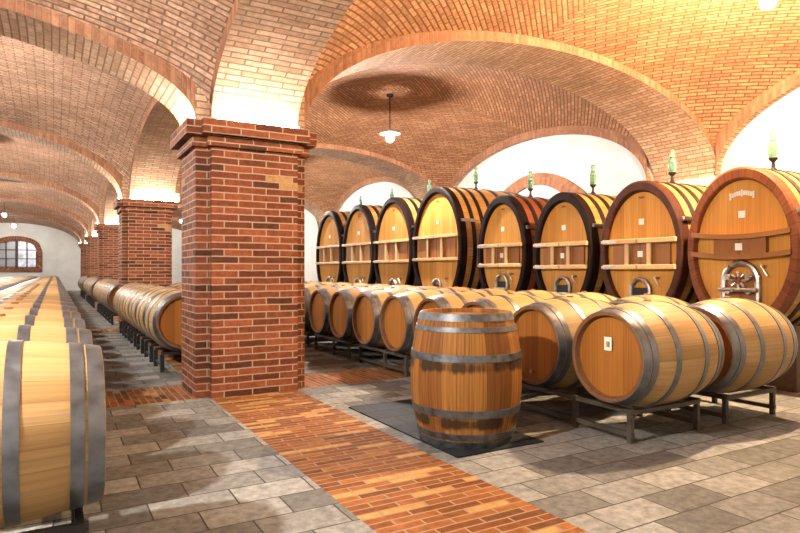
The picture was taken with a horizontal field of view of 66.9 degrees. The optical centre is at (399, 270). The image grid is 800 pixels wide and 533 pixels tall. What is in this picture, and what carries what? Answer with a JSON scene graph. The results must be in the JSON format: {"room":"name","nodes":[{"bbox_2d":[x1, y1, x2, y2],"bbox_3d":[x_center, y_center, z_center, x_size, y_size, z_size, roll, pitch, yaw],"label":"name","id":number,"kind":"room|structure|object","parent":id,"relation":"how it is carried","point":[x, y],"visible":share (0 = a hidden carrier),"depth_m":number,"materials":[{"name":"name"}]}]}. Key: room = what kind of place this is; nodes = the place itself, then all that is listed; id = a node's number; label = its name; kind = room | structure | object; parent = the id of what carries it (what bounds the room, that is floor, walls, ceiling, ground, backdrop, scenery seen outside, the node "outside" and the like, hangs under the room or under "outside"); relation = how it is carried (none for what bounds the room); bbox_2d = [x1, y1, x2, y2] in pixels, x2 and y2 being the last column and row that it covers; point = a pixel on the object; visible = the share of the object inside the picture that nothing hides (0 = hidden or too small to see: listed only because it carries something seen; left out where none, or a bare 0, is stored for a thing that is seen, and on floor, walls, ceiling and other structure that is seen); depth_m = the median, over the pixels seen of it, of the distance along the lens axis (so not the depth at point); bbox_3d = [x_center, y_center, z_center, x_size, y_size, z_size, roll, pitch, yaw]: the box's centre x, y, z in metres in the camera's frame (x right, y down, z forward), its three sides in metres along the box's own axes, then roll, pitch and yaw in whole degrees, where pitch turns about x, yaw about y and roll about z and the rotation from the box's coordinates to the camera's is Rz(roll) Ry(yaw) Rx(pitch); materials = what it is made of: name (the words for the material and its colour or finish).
{"room":"wine cellar","nodes":[
{"label":"wine cellar","id":0,"kind":"room"},
{"bbox_2d":[0,216,78,242],"bbox_3d":[-26.079,-2.951,40.787,8.100,2.062,8.100,0,0,-30],"label":"ceiling","id":1,"kind":"structure","parent":0,"point":[8,219],"depth_m":44.26,"materials":[{"name":"brick"}]},
{"bbox_2d":[0,201,83,237],"bbox_3d":[-21.621,-2.951,32.969,8.100,2.062,8.100,0,0,-30],"label":"ceiling","id":2,"kind":"structure","parent":0,"point":[10,207],"depth_m":36.55,"materials":[{"name":"brick"}]},
{"bbox_2d":[0,178,92,228],"bbox_3d":[-17.163,-2.951,25.151,8.100,2.062,8.100,0,0,-30],"label":"ceiling","id":3,"kind":"structure","parent":0,"point":[8,188],"depth_m":28.74,"materials":[{"name":"brick"}]},
{"bbox_2d":[0,133,108,217],"bbox_3d":[-12.704,-2.951,17.333,8.100,2.062,8.100,0,0,-30],"label":"ceiling","id":4,"kind":"structure","parent":0,"point":[20,156],"depth_m":20.67,"materials":[{"name":"brick"}]},
{"bbox_2d":[0,35,153,188],"bbox_3d":[-8.246,-2.905,9.515,8.100,1.971,8.100,0,0,-30],"label":"ceiling","id":5,"kind":"structure","parent":0,"point":[87,106],"depth_m":12.44,"materials":[{"name":"brick"}]},
{"bbox_2d":[130,98,181,199],"bbox_3d":[-4.268,-2.880,11.783,1.060,2.200,7.860,0,0,-30],"label":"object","id":6,"kind":"structure","parent":5,"relation":"attached to","point":[155,167],"depth_m":14.29,"materials":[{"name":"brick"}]},
{"bbox_2d":[78,234,86,294],"bbox_3d":[-19.932,-0.950,39.112,1.480,4.900,1.400,0,0,-30],"label":"brick pillar","id":7,"kind":"structure","parent":0,"point":[83,246],"depth_m":38.42,"materials":[{"name":"red brick"}]},
{"bbox_2d":[0,223,181,290],"bbox_3d":[-24.164,-2.000,46.714,17.300,7.000,0.300,0,0,-30],"label":"wall","id":8,"kind":"structure","parent":0,"point":[61,252],"depth_m":45.66,"materials":[{"name":"white paint"}]},
{"bbox_2d":[0,236,41,271],"bbox_3d":[-28.115,-1.235,44.358,3.280,2.650,0.280,0,0,-30],"label":"window","id":9,"kind":"structure","parent":8,"relation":"in","point":[16,255],"depth_m":44.52,"materials":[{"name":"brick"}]},
{"bbox_2d":[84,225,97,294],"bbox_3d":[-15.474,-0.950,31.294,1.480,4.900,1.400,0,0,-30],"label":"brick pillar","id":10,"kind":"structure","parent":0,"point":[92,241],"depth_m":30.63,"materials":[{"name":"red brick"}]},
{"bbox_2d":[91,214,97,235],"bbox_3d":[-13.184,-2.880,27.420,1.060,2.200,7.860,0,0,-30],"label":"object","id":11,"kind":"structure","parent":10,"relation":"on","point":[94,220],"depth_m":30.33,"materials":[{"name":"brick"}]},
{"bbox_2d":[94,209,118,303],"bbox_3d":[-11.016,-0.950,23.476,1.480,4.900,1.400,0,0,-30],"label":"brick pillar","id":12,"kind":"structure","parent":0,"point":[108,233],"depth_m":22.84,"materials":[{"name":"red brick"}]},
{"bbox_2d":[104,181,118,223],"bbox_3d":[-8.726,-2.880,19.602,1.060,2.200,7.860,0,0,-30],"label":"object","id":13,"kind":"structure","parent":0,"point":[110,216],"depth_m":22.41,"materials":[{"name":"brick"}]},
{"bbox_2d":[22,0,234,104],"bbox_3d":[-3.825,-2.717,1.762,8.100,1.594,7.950,0,0,-30],"label":"ceiling","id":14,"kind":"structure","parent":0,"point":[186,34],"depth_m":6.56,"materials":[{"name":"brick"}]},
{"bbox_2d":[0,0,194,124],"bbox_3d":[-6.086,-2.775,5.566,7.940,1.950,0.900,0,0,-30],"label":"arch","id":15,"kind":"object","parent":14,"relation":"attached to","point":[20,20],"depth_m":6.89,"materials":[{"name":"brick"}]},
{"bbox_2d":[113,176,179,331],"bbox_3d":[-6.557,-0.950,15.658,1.480,4.900,1.400,0,0,-30],"label":"brick pillar","id":16,"kind":"structure","parent":0,"point":[145,225],"depth_m":15.11,"materials":[{"name":"red brick"}]},
{"bbox_2d":[170,84,316,398],"bbox_3d":[-2.043,-0.950,7.872,1.610,4.900,1.400,0,0,-30],"label":"brick pillar","id":17,"kind":"structure","parent":0,"point":[243,181],"depth_m":7.34,"materials":[{"name":"red brick"}]},
{"bbox_2d":[305,155,388,211],"bbox_3d":[-4.730,-3.058,21.880,8.140,2.275,8.100,0,0,-30],"label":"ceiling","id":18,"kind":"structure","parent":0,"point":[327,179],"depth_m":24.36,"materials":[{"name":"brick"}]},
{"bbox_2d":[0,291,799,532],"bbox_3d":[-10.702,1.500,23.108,17.300,0.001,54.050,0,0,-30],"label":"floor","id":19,"kind":"structure","parent":0,"point":[302,460],"depth_m":4.64,"materials":[{"name":"stone"}]},
{"bbox_2d":[19,507,88,532],"bbox_3d":[-2.204,1.306,3.209,0.910,0.388,1.762,0,0,-30],"label":"rack","id":20,"kind":"object","parent":19,"relation":"on","point":[77,525],"visible":0.24,"depth_m":2.65,"materials":[{"name":"black metal"}]},
{"bbox_2d":[0,325,92,344],"bbox_3d":[-2.451,0.745,3.592,1.100,0.868,0.854,0,0,-30],"label":"wine barrel","id":21,"kind":"object","parent":20,"relation":"on","point":[7,332],"visible":0.18,"depth_m":3.61,"materials":[{"name":"brown wood"}]},
{"bbox_2d":[0,340,105,527],"bbox_3d":[-1.978,0.745,2.763,1.100,0.868,0.854,0,0,-30],"label":"wine barrel","id":22,"kind":"object","parent":20,"relation":"on","point":[53,397],"visible":1,"depth_m":2.64,"materials":[{"name":"brown wood"}]},
{"bbox_2d":[109,313,117,324],"bbox_3d":[-7.897,1.354,17.219,0.636,0.292,0.716,0,0,-30],"label":"cradle","id":23,"kind":"object","parent":19,"relation":"on","point":[111,315],"visible":0.46,"depth_m":16.82,"materials":[{"name":"black metal"}]},
{"bbox_2d":[104,281,118,313],"bbox_3d":[-7.897,0.752,17.219,0.950,0.950,1.100,0,0,-30],"label":"wine barrel","id":24,"kind":"object","parent":23,"relation":"on","point":[111,290],"visible":0.31,"depth_m":16.67,"materials":[{"name":"brown wood"}]},
{"bbox_2d":[120,321,130,335],"bbox_3d":[-6.312,1.354,14.440,0.636,0.292,0.716,0,0,-30],"label":"cradle","id":25,"kind":"object","parent":19,"relation":"on","point":[121,322],"visible":0.42,"depth_m":14.04,"materials":[{"name":"black metal"}]},
{"bbox_2d":[113,282,138,319],"bbox_3d":[-6.312,0.744,14.440,0.950,0.966,1.100,0,0,-30],"label":"wine barrel","id":26,"kind":"object","parent":25,"relation":"on","point":[118,293],"visible":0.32,"depth_m":14.05,"materials":[{"name":"brown wood"}]},
{"bbox_2d":[124,325,135,340],"bbox_3d":[-5.737,1.354,13.432,0.636,0.292,0.716,0,0,-30],"label":"cradle","id":27,"kind":"object","parent":19,"relation":"on","point":[126,331],"visible":0.44,"depth_m":13.03,"materials":[{"name":"black metal"}]},
{"bbox_2d":[117,283,145,321],"bbox_3d":[-5.737,0.744,13.432,0.950,0.966,1.100,0,0,-30],"label":"wine barrel","id":28,"kind":"object","parent":27,"relation":"on","point":[127,290],"visible":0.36,"depth_m":13.04,"materials":[{"name":"brown wood"}]},
{"bbox_2d":[130,329,142,346],"bbox_3d":[-5.162,1.354,12.424,0.636,0.292,0.716,0,0,-30],"label":"cradle","id":29,"kind":"object","parent":19,"relation":"on","point":[132,335],"visible":0.44,"depth_m":12.03,"materials":[{"name":"black metal"}]},
{"bbox_2d":[123,284,154,326],"bbox_3d":[-5.162,0.744,12.424,0.950,0.966,1.100,0,0,-30],"label":"wine barrel","id":30,"kind":"object","parent":29,"relation":"on","point":[130,295],"visible":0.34,"depth_m":12.03,"materials":[{"name":"brown wood"}]},
{"bbox_2d":[136,334,174,353],"bbox_3d":[-4.588,1.354,11.416,0.636,0.292,0.716,0,0,-30],"label":"cradle","id":31,"kind":"object","parent":19,"relation":"on","point":[138,346],"visible":0.46,"depth_m":11.44,"materials":[{"name":"black metal"}]},
{"bbox_2d":[129,285,163,333],"bbox_3d":[-4.588,0.744,11.416,0.950,0.966,1.100,0,0,-30],"label":"wine barrel","id":32,"kind":"object","parent":31,"relation":"on","point":[138,296],"visible":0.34,"depth_m":11.02,"materials":[{"name":"brown wood"}]},
{"bbox_2d":[144,340,181,361],"bbox_3d":[-4.013,1.354,10.409,0.636,0.292,0.716,0,0,-30],"label":"cradle","id":33,"kind":"object","parent":19,"relation":"on","point":[146,353],"visible":0.49,"depth_m":10.19,"materials":[{"name":"black metal"}]},
{"bbox_2d":[136,286,175,338],"bbox_3d":[-4.013,0.744,10.409,0.950,0.966,1.100,0,0,-30],"label":"wine barrel","id":34,"kind":"object","parent":33,"relation":"on","point":[147,298],"visible":0.3,"depth_m":10.01,"materials":[{"name":"brown wood"}]},
{"bbox_2d":[154,347,181,372],"bbox_3d":[-3.439,1.354,9.401,0.636,0.292,0.716,0,0,-30],"label":"cradle","id":35,"kind":"object","parent":19,"relation":"on","point":[156,362],"visible":0.46,"depth_m":9.06,"materials":[{"name":"black metal"}]},
{"bbox_2d":[144,288,181,350],"bbox_3d":[-3.439,0.744,9.401,0.950,0.966,1.100,0,0,-30],"label":"wine barrel","id":36,"kind":"object","parent":35,"relation":"on","point":[163,314],"visible":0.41,"depth_m":8.89,"materials":[{"name":"brown wood"}]},
{"bbox_2d":[305,331,351,346],"bbox_3d":[-1.794,1.349,12.856,0.962,0.302,1.556,0,0,-30],"label":"rack","id":37,"kind":"object","parent":19,"relation":"on","point":[306,332],"visible":0.2,"depth_m":11.98,"materials":[{"name":"metal"}]},
{"bbox_2d":[305,284,336,330],"bbox_3d":[-1.545,0.744,12.298,1.100,0.966,0.950,0,0,-30],"label":"wine barrel","id":38,"kind":"object","parent":37,"relation":"on","point":[309,290],"visible":0.22,"depth_m":11.84,"materials":[{"name":"brown wood"}]},
{"bbox_2d":[315,211,349,282],"bbox_3d":[-1.349,-0.222,19.918,2.510,3.444,2.084,0,0,-30],"label":"oval vat","id":39,"kind":"object","parent":19,"relation":"on","point":[329,266],"visible":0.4,"depth_m":19.30,"materials":[{"name":"wood"}]},
{"bbox_2d":[315,333,392,358],"bbox_3d":[-0.837,1.349,11.177,0.962,0.302,1.556,0,0,-30],"label":"rack","id":40,"kind":"object","parent":19,"relation":"on","point":[349,343],"visible":0.5,"depth_m":10.84,"materials":[{"name":"metal"}]},
{"bbox_2d":[309,285,356,335],"bbox_3d":[-1.066,0.744,11.459,1.100,0.966,0.950,0,0,-30],"label":"wine barrel","id":41,"kind":"object","parent":40,"relation":"on","point":[320,299],"visible":0.43,"depth_m":11.16,"materials":[{"name":"brown wood"}]},
{"bbox_2d":[329,286,381,340],"bbox_3d":[-0.588,0.744,10.619,1.100,0.966,0.950,0,0,-30],"label":"wine barrel","id":42,"kind":"object","parent":40,"relation":"on","point":[341,304],"visible":0.45,"depth_m":10.33,"materials":[{"name":"brown wood"}]},
{"bbox_2d":[342,205,382,283],"bbox_3d":[-0.293,-0.222,18.067,2.510,3.444,2.084,0,0,-30],"label":"oval vat","id":43,"kind":"object","parent":19,"relation":"on","point":[360,227],"visible":0.3,"depth_m":17.45,"materials":[{"name":"wood"}]},
{"bbox_2d":[359,344,410,376],"bbox_3d":[0.120,1.349,9.499,0.962,0.302,1.556,0,0,-30],"label":"rack","id":44,"kind":"object","parent":19,"relation":"on","point":[384,364],"visible":0.56,"depth_m":9.15,"materials":[{"name":"metal"}]},
{"bbox_2d":[352,287,410,347],"bbox_3d":[-0.109,0.744,9.780,1.100,0.966,0.950,0,0,-30],"label":"wine barrel","id":45,"kind":"object","parent":44,"relation":"on","point":[367,306],"visible":0.43,"depth_m":9.48,"materials":[{"name":"brown wood"}]},
{"bbox_2d":[380,289,447,353],"bbox_3d":[0.369,0.744,8.941,1.100,0.966,0.950,0,0,-30],"label":"wine barrel","id":46,"kind":"object","parent":44,"relation":"on","point":[398,310],"visible":0.47,"depth_m":8.64,"materials":[{"name":"brown wood"}]},
{"bbox_2d":[373,197,422,285],"bbox_3d":[0.737,-0.222,16.260,2.510,3.444,2.063,0,0,-30],"label":"oval vat","id":47,"kind":"object","parent":19,"relation":"on","point":[393,241],"visible":0.38,"depth_m":15.62,"materials":[{"name":"wood"}]},
{"bbox_2d":[349,399,543,457],"bbox_3d":[0.348,1.494,5.971,0.920,0.012,2.070,0,0,-30],"label":"slab","id":48,"kind":"object","parent":19,"relation":"on","point":[399,415],"visible":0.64,"depth_m":5.90,"materials":[{"name":"grey stone"}]},
{"bbox_2d":[411,308,521,448],"bbox_3d":[0.593,0.923,5.461,0.996,1.130,0.996,0,0,-30],"label":"barrel","id":49,"kind":"object","parent":48,"relation":"on","point":[466,363],"visible":1,"depth_m":5.05,"materials":[{"name":"brown wood"}]},
{"bbox_2d":[412,187,522,288],"bbox_3d":[1.767,-0.232,14.453,2.510,3.464,2.084,0,0,-30],"label":"oval vat","id":50,"kind":"object","parent":19,"relation":"on","point":[448,221],"visible":0.45,"depth_m":13.64,"materials":[{"name":"wood"}]},
{"bbox_2d":[477,195,549,291],"bbox_3d":[2.926,-0.003,12.421,2.510,3.006,1.506,0,0,-30],"label":"oval vat","id":51,"kind":"object","parent":19,"relation":"on","point":[509,223],"visible":0.45,"depth_m":11.74,"materials":[{"name":"wood"}]},
{"bbox_2d":[527,171,533,196],"bbox_3d":[2.644,-1.753,12.260,0.120,0.530,0.120,0,0,-30],"label":"glass airlock","id":52,"kind":"object","parent":51,"relation":"on","point":[530,182],"visible":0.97,"depth_m":12.22,"materials":[{"name":"green glass"}]},
{"bbox_2d":[533,192,616,294],"bbox_3d":[3.739,0.058,10.996,2.510,2.883,1.444,0,0,-30],"label":"oval vat","id":53,"kind":"object","parent":19,"relation":"on","point":[569,228],"visible":0.46,"depth_m":10.33,"materials":[{"name":"wood"}]},
{"bbox_2d":[590,165,596,193],"bbox_3d":[3.457,-1.632,10.835,0.120,0.530,0.120,0,0,-30],"label":"glass airlock","id":54,"kind":"object","parent":53,"relation":"on","point":[593,184],"visible":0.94,"depth_m":10.80,"materials":[{"name":"green glass"}]},
{"bbox_2d":[521,381,700,443],"bbox_3d":[2.034,1.349,6.142,0.962,0.302,1.556,0,0,-30],"label":"rack","id":55,"kind":"object","parent":19,"relation":"on","point":[631,411],"visible":0.64,"depth_m":5.71,"materials":[{"name":"metal"}]},
{"bbox_2d":[513,295,614,388],"bbox_3d":[1.805,0.744,6.424,1.100,0.966,0.950,0,0,-30],"label":"wine barrel","id":56,"kind":"object","parent":55,"relation":"on","point":[546,329],"visible":0.59,"depth_m":6.07,"materials":[{"name":"brown wood"}]},
{"bbox_2d":[572,299,724,406],"bbox_3d":[2.284,0.744,5.585,1.100,0.966,0.950,0,0,-30],"label":"wine barrel","id":57,"kind":"object","parent":55,"relation":"on","point":[645,353],"visible":1,"depth_m":5.25,"materials":[{"name":"brown wood"}]},
{"bbox_2d":[600,180,707,303],"bbox_3d":[4.532,0.063,9.606,2.510,2.873,1.506,0,0,-30],"label":"oval vat","id":58,"kind":"object","parent":19,"relation":"on","point":[644,248],"visible":0.42,"depth_m":8.96,"materials":[{"name":"wood"}]},
{"bbox_2d":[668,150,675,182],"bbox_3d":[4.249,-1.622,9.445,0.120,0.530,0.120,0,0,-30],"label":"glass airlock","id":59,"kind":"object","parent":58,"relation":"on","point":[672,161],"visible":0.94,"depth_m":9.41,"materials":[{"name":"green glass"}]},
{"bbox_2d":[661,385,775,423],"bbox_3d":[3.181,1.356,6.796,0.862,0.288,1.556,0,0,-30],"label":"rack","id":60,"kind":"object","parent":19,"relation":"on","point":[771,390],"visible":0.43,"depth_m":6.17,"materials":[{"name":"metal"}]},
{"bbox_2d":[608,293,689,305],"bbox_3d":[2.873,0.744,7.033,1.100,0.966,0.950,0,0,-30],"label":"wine barrel","id":61,"kind":"object","parent":60,"relation":"on","point":[632,298],"visible":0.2,"depth_m":6.87,"materials":[{"name":"brown wood"}]},
{"bbox_2d":[687,296,797,392],"bbox_3d":[3.352,0.744,6.194,1.100,0.966,0.950,0,0,-30],"label":"wine barrel","id":62,"kind":"object","parent":60,"relation":"on","point":[760,342],"visible":0.7,"depth_m":5.78,"materials":[{"name":"brown wood"}]},
{"bbox_2d":[688,166,799,392],"bbox_3d":[5.289,0.073,8.277,2.510,2.853,1.486,0,0,-30],"label":"oval vat","id":63,"kind":"object","parent":19,"relation":"on","point":[744,236],"visible":0.83,"depth_m":7.63,"materials":[{"name":"brown wood"}]},
{"bbox_2d":[760,265,767,275],"bbox_3d":[4.503,-0.007,7.454,0.112,0.146,0.108,0,0,-30],"label":"tap","id":64,"kind":"object","parent":63,"relation":"on","point":[764,268],"depth_m":7.49,"materials":[{"name":"metal"}]},
{"bbox_2d":[768,131,778,168],"bbox_3d":[5.007,-1.602,8.116,0.120,0.530,0.120,0,0,-30],"label":"glass airlock","id":65,"kind":"object","parent":63,"relation":"on","point":[773,146],"visible":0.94,"depth_m":8.09,"materials":[{"name":"green glass"}]},
{"bbox_3d":[-12.355,1.354,25.038,0.636,0.292,0.716,0,0,-30],"label":"cradle","id":66,"kind":"object","parent":19,"relation":"on","visible":0},
{"bbox_2d":[88,278,97,298],"bbox_3d":[-12.355,0.752,25.038,0.950,0.950,1.100,0,0,-30],"label":"wine barrel","id":67,"kind":"object","parent":66,"relation":"on","point":[94,281],"visible":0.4,"depth_m":24.49,"materials":[{"name":"brown wood"}]},
{"bbox_3d":[1.077,1.349,7.821,0.962,0.302,1.556,0,0,-30],"label":"rack","id":68,"kind":"object","parent":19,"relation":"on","visible":0},
{"bbox_2d":[413,290,490,333],"bbox_3d":[0.848,0.744,8.102,1.100,0.966,0.950,0,0,-30],"label":"wine barrel","id":69,"kind":"object","parent":68,"relation":"on","point":[450,299],"visible":0.27,"depth_m":7.85,"materials":[{"name":"brown wood"}]},
{"bbox_2d":[462,293,545,313],"bbox_3d":[1.326,0.744,7.263,1.100,0.966,0.950,0,0,-30],"label":"wine barrel","id":70,"kind":"object","parent":68,"relation":"on","point":[512,302],"visible":0.18,"depth_m":6.99,"materials":[{"name":"brown wood"}]},
{"bbox_3d":[2.224,1.356,8.475,0.862,0.288,1.556,0,0,-30],"label":"rack","id":71,"kind":"object","parent":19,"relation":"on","visible":0},
{"bbox_2d":[513,289,561,298],"bbox_3d":[1.916,0.744,8.711,1.100,0.966,0.950,0,0,-30],"label":"wine barrel","id":72,"kind":"object","parent":71,"relation":"on","point":[544,294],"visible":0.08,"depth_m":8.54,"materials":[{"name":"brown wood"}]},
{"bbox_2d":[552,291,619,301],"bbox_3d":[2.395,0.744,7.872,1.100,0.966,0.950,0,0,-30],"label":"wine barrel","id":73,"kind":"object","parent":71,"relation":"on","point":[593,295],"visible":0.11,"depth_m":7.71,"materials":[{"name":"brown wood"}]},
{"bbox_3d":[1.267,1.356,10.153,0.862,0.288,1.556,0,0,-30],"label":"rack","id":74,"kind":"object","parent":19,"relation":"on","visible":0},
{"bbox_2d":[437,286,476,291],"bbox_3d":[0.959,0.744,10.389,1.100,0.966,0.950,0,0,-30],"label":"wine barrel","id":75,"kind":"object","parent":74,"relation":"on","point":[455,288],"visible":0.07,"depth_m":10.23,"materials":[{"name":"brown wood"}]},
{"bbox_2d":[468,287,515,294],"bbox_3d":[1.438,0.744,9.550,1.100,0.966,0.950,0,0,-30],"label":"wine barrel","id":76,"kind":"object","parent":74,"relation":"on","point":[490,290],"visible":0.12,"depth_m":9.38,"materials":[{"name":"brown wood"}]},
{"bbox_3d":[0.310,1.356,11.831,0.862,0.288,1.556,0,0,-30],"label":"rack","id":77,"kind":"object","parent":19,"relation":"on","visible":0},
{"bbox_2d":[406,285,442,289],"bbox_3d":[0.481,0.744,11.229,1.100,0.966,0.950,0,0,-30],"label":"wine barrel","id":78,"kind":"object","parent":77,"relation":"on","point":[427,287],"visible":0.09,"depth_m":11.06,"materials":[{"name":"brown wood"}]},
{"bbox_3d":[-3.150,1.306,4.869,0.910,0.388,1.762,0,0,-30],"label":"rack","id":79,"kind":"object","parent":19,"relation":"on","visible":0},
{"bbox_2d":[0,307,80,318],"bbox_3d":[-3.398,0.745,5.252,1.100,0.868,0.854,0,0,-30],"label":"wine barrel","id":80,"kind":"object","parent":79,"relation":"on","point":[8,311],"visible":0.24,"depth_m":5.26,"materials":[{"name":"brown wood"}]},
{"bbox_2d":[0,313,85,328],"bbox_3d":[-2.925,0.745,4.422,1.100,0.868,0.854,0,0,-30],"label":"wine barrel","id":81,"kind":"object","parent":79,"relation":"on","point":[32,320],"visible":0.2,"depth_m":4.44,"materials":[{"name":"brown wood"}]},
{"bbox_3d":[-4.097,1.306,6.528,0.910,0.388,1.762,0,0,-30],"label":"rack","id":82,"kind":"object","parent":19,"relation":"on","visible":0},
{"bbox_2d":[0,298,74,305],"bbox_3d":[-4.344,0.745,6.911,1.100,0.868,0.854,0,0,-30],"label":"wine barrel","id":83,"kind":"object","parent":82,"relation":"on","point":[20,300],"visible":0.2,"depth_m":6.91,"materials":[{"name":"brown wood"}]},
{"bbox_2d":[0,302,76,311],"bbox_3d":[-3.871,0.745,6.081,1.100,0.868,0.854,0,0,-30],"label":"wine barrel","id":84,"kind":"object","parent":82,"relation":"on","point":[16,305],"visible":0.12,"depth_m":6.08,"materials":[{"name":"brown wood"}]},
{"bbox_3d":[-5.043,1.306,8.187,0.910,0.388,1.762,0,0,-30],"label":"rack","id":85,"kind":"object","parent":19,"relation":"on","visible":0},
{"bbox_2d":[0,293,70,298],"bbox_3d":[-5.290,0.745,8.570,1.100,0.868,0.854,0,0,-30],"label":"wine barrel","id":86,"kind":"object","parent":85,"relation":"on","point":[27,294],"visible":0.16,"depth_m":8.54,"materials":[{"name":"brown wood"}]},
{"bbox_2d":[0,295,72,301],"bbox_3d":[-4.817,0.745,7.740,1.100,0.868,0.854,0,0,-30],"label":"wine barrel","id":87,"kind":"object","parent":85,"relation":"on","point":[24,297],"visible":0.15,"depth_m":7.73,"materials":[{"name":"brown wood"}]},
{"bbox_3d":[-5.989,1.306,9.846,0.910,0.388,1.762,0,0,-30],"label":"rack","id":88,"kind":"object","parent":19,"relation":"on","visible":0},
{"bbox_2d":[0,289,67,293],"bbox_3d":[-6.236,0.745,10.229,1.100,0.868,0.854,0,0,-30],"label":"wine barrel","id":89,"kind":"object","parent":88,"relation":"on","point":[32,290],"visible":0.11,"depth_m":10.21,"materials":[{"name":"brown wood"}]},
{"bbox_2d":[0,291,69,296],"bbox_3d":[-5.763,0.745,9.399,1.100,0.868,0.854,0,0,-30],"label":"wine barrel","id":90,"kind":"object","parent":88,"relation":"on","point":[29,292],"visible":0.13,"depth_m":9.38,"materials":[{"name":"brown wood"}]},
{"bbox_2d":[176,62,639,186],"bbox_3d":[-0.272,-3.058,14.062,8.140,2.275,8.100,0,0,-30],"label":"ceiling","id":91,"kind":"structure","parent":0,"point":[445,115],"depth_m":14.91,"materials":[{"name":"brick"}]},
{"bbox_2d":[379,94,400,141],"bbox_3d":[-0.235,-3.565,14.140,0.500,1.110,0.500,0,0,-30],"label":"pendant lamp","id":92,"kind":"object","parent":91,"relation":"hanging from","point":[389,134],"visible":1,"depth_m":14.12,"materials":[{"name":"white glass"}]},
{"bbox_2d":[305,30,717,181],"bbox_3d":[2.142,-3.110,9.970,8.000,2.620,1.400,0,0,-30],"label":"arch","id":93,"kind":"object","parent":91,"relation":"attached to","point":[661,123],"depth_m":10.44,"materials":[{"name":"brick"}]},
{"bbox_2d":[305,88,799,280],"bbox_3d":[-3.188,-2.000,27.393,0.001,7.000,54.050,0,0,-30],"label":"wall","id":94,"kind":"structure","parent":0,"point":[571,157],"depth_m":14.12,"materials":[{"name":"white paint"}]},
{"bbox_2d":[181,192,325,223],"bbox_3d":[-6.774,-3.110,25.607,8.000,2.620,1.400,0,0,-30],"label":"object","id":95,"kind":"structure","parent":94,"relation":"attached to","point":[313,208],"depth_m":27.08,"materials":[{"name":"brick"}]},
{"bbox_2d":[175,143,436,201],"bbox_3d":[-2.316,-3.110,17.789,8.000,2.620,1.400,0,0,-30],"label":"arch","id":96,"kind":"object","parent":94,"relation":"attached to","point":[412,179],"depth_m":18.61,"materials":[{"name":"brick"}]},
{"bbox_2d":[333,176,415,211],"bbox_3d":[-1.097,-3.060,23.664,0.260,2.520,7.500,0,0,-30],"label":"arch","id":97,"kind":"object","parent":94,"relation":"attached to","point":[348,193],"depth_m":24.10,"materials":[{"name":"brick"}]},
{"bbox_2d":[504,173,586,193],"bbox_3d":[3.471,-2.010,15.655,0.060,1.020,3.600,0,0,-30],"label":"arch","id":98,"kind":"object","parent":94,"relation":"attached to","point":[561,184],"depth_m":15.16,"materials":[{"name":"brick"}]},
{"bbox_2d":[447,125,651,187],"bbox_3d":[3.362,-3.060,15.846,0.260,2.520,7.500,0,0,-30],"label":"arch","id":99,"kind":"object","parent":94,"relation":"attached to","point":[626,142],"depth_m":14.81,"materials":[{"name":"brick"}]},
{"bbox_2d":[715,70,799,174],"bbox_3d":[7.783,-3.060,8.093,0.260,2.520,7.350,0,0,-30],"label":"arch","id":100,"kind":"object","parent":94,"relation":"attached to","point":[739,121],"depth_m":10.70,"materials":[{"name":"brick"}]},
{"bbox_2d":[307,0,799,147],"bbox_3d":[4.150,-3.043,6.309,8.140,2.246,7.950,0,0,-30],"label":"ceiling","id":101,"kind":"structure","parent":0,"point":[716,57],"depth_m":9.32,"materials":[{"name":"brick"}]},
{"bbox_2d":[212,0,353,126],"bbox_3d":[0.154,-2.830,4.030,1.060,2.100,7.710,0,0,-30],"label":"arch","id":102,"kind":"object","parent":101,"relation":"attached to","point":[269,51],"depth_m":6.82,"materials":[{"name":"brick"}]},
{"bbox_2d":[759,0,776,9],"bbox_3d":[4.397,-3.575,7.227,0.240,0.890,0.240,0,0,-30],"label":"pendant lamp","id":103,"kind":"object","parent":101,"relation":"hanging from","point":[764,4],"visible":1,"depth_m":7.19,"materials":[{"name":"white glass"}]},
{"label":"wall","id":104,"kind":"structure","parent":0,"visible":0},
{"bbox_2d":[0,213,80,241],"bbox_3d":[-23.920,-3.050,36.839,7.940,2.500,0.900,0,0,-30],"label":"arch","id":105,"kind":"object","parent":104,"relation":"attached to","point":[69,227],"depth_m":37.65,"materials":[{"name":"brick"}]},
{"bbox_2d":[0,197,87,235],"bbox_3d":[-19.461,-3.050,29.020,7.940,2.500,0.900,0,0,-30],"label":"arch","id":106,"kind":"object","parent":104,"relation":"attached to","point":[78,219],"depth_m":29.92,"materials":[{"name":"brick"}]},
{"bbox_2d":[0,172,98,223],"bbox_3d":[-15.003,-3.050,21.202,7.940,2.500,0.900,0,0,-30],"label":"arch","id":107,"kind":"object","parent":104,"relation":"attached to","point":[93,207],"depth_m":22.23,"materials":[{"name":"brick"}]},
{"bbox_2d":[0,120,121,198],"bbox_3d":[-10.545,-3.050,13.384,7.940,2.500,0.900,0,0,-30],"label":"arch","id":108,"kind":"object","parent":104,"relation":"attached to","point":[105,168],"depth_m":14.56,"materials":[{"name":"brick"}]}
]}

